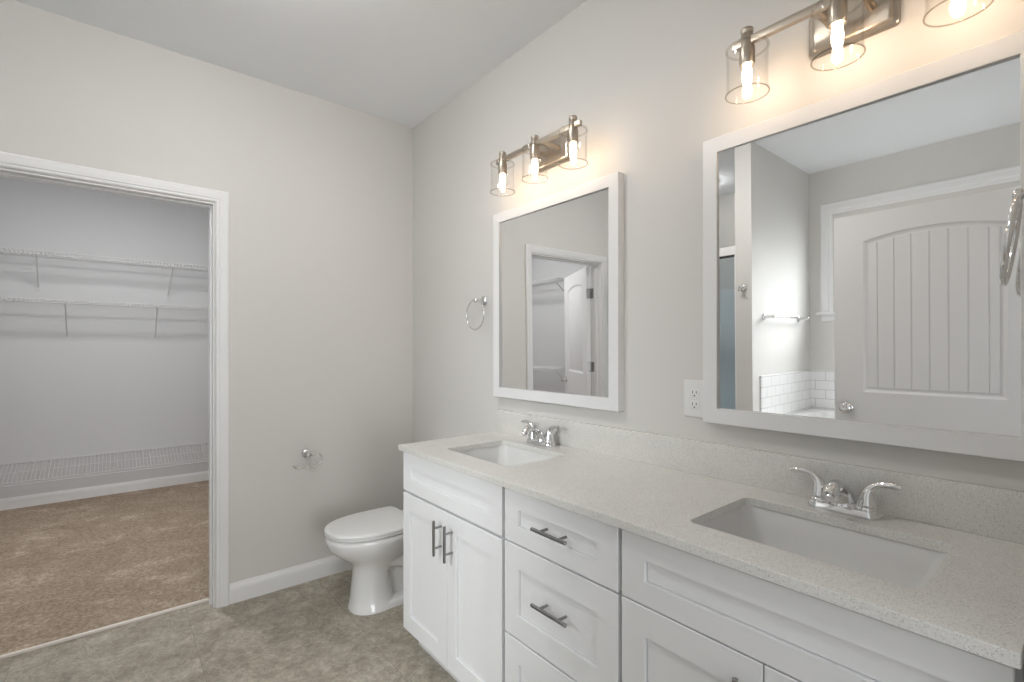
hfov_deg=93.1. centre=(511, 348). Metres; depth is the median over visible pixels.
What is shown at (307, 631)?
floor
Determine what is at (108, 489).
baseboard
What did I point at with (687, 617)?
base cabinet
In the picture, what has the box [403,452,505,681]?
base cabinet
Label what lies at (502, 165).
socket
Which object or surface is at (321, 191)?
wall
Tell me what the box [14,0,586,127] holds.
ceiling
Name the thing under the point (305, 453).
toilet paper holder
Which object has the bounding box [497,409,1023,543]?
backsplash
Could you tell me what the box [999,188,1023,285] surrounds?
towel ring
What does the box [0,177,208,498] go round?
wall
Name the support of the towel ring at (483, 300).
attached to the wall at (645, 80)
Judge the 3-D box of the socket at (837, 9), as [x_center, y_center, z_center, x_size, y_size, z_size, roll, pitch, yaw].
[0.806,-0.853,1.200,0.041,0.102,0.041,0,0,-39]
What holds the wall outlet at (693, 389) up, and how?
attached to the wall at (645, 80)
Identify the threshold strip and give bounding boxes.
[0,598,208,659]
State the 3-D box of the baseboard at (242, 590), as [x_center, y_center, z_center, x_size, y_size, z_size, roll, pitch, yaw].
[-1.044,1.257,2.817,1.046,0.102,0.014,0,0,-39]
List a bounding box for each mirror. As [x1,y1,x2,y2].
[493,171,623,411]
[703,30,1023,461]
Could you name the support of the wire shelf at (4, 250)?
attached to the wall at (109, 386)
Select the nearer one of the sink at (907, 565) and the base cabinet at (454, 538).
the sink at (907, 565)
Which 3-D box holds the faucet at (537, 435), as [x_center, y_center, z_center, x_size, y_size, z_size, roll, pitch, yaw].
[0.122,0.366,2.100,0.162,0.096,0.191,0,0,0]
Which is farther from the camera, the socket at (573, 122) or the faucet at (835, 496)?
the socket at (573, 122)
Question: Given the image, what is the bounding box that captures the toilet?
[324,506,402,615]
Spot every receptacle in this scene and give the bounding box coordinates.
[690,388,698,396]
[690,400,698,408]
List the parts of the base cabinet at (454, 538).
door, drawer, door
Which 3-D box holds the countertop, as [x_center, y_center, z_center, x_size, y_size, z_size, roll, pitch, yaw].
[0.314,0.425,1.552,0.557,0.022,1.861,0,0,-39]
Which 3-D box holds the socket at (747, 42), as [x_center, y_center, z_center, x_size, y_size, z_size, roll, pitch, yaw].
[0.665,-0.853,1.372,0.041,0.102,0.041,0,0,-39]
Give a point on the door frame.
(7, 160)
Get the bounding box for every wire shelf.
[0,247,208,296]
[0,297,208,339]
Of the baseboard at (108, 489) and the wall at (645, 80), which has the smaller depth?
the wall at (645, 80)
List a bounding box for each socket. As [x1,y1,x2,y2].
[498,151,506,175]
[530,135,539,160]
[568,115,577,144]
[739,26,754,68]
[828,0,847,29]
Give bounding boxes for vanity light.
[492,115,586,188]
[726,0,987,104]
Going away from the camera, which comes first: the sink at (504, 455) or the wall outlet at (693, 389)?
the wall outlet at (693, 389)
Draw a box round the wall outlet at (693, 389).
[684,380,702,417]
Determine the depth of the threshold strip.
2.24 m
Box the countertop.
[398,431,1023,668]
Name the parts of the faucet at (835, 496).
handle, spout, handle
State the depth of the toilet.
2.40 m
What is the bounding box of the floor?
[0,480,456,681]
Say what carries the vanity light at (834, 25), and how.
attached to the wall at (645, 80)
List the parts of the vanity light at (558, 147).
bulb, bulb, arm, arm, bulb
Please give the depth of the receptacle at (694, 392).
1.62 m
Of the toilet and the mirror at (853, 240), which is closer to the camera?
the mirror at (853, 240)
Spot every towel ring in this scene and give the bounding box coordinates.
[466,296,486,329]
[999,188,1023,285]
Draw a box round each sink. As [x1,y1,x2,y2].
[459,445,554,466]
[699,505,947,588]
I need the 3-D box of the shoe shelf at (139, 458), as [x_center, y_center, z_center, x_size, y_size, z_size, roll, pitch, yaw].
[-3.467,0.990,4.225,2.490,0.131,0.310,0,0,-39]
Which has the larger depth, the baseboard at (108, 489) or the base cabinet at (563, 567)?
the baseboard at (108, 489)
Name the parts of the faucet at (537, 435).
handle, spout, handle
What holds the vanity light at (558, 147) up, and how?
attached to the wall at (645, 80)
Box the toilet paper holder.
[292,448,322,468]
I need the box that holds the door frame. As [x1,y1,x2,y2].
[0,151,229,607]
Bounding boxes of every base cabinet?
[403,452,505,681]
[505,488,622,681]
[622,529,1023,681]
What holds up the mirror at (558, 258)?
attached to the wall at (645, 80)
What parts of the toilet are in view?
lid, seat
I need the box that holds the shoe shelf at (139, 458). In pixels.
[0,443,208,487]
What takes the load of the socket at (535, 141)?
attached to the vanity light at (558, 147)
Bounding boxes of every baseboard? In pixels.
[0,471,208,510]
[230,555,351,603]
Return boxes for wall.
[0,0,412,607]
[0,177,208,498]
[413,0,1023,490]
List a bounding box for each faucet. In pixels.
[521,420,560,446]
[791,466,902,520]
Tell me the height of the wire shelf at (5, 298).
0.319 m
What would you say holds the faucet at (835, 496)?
on the countertop
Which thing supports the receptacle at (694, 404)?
attached to the wall outlet at (693, 389)

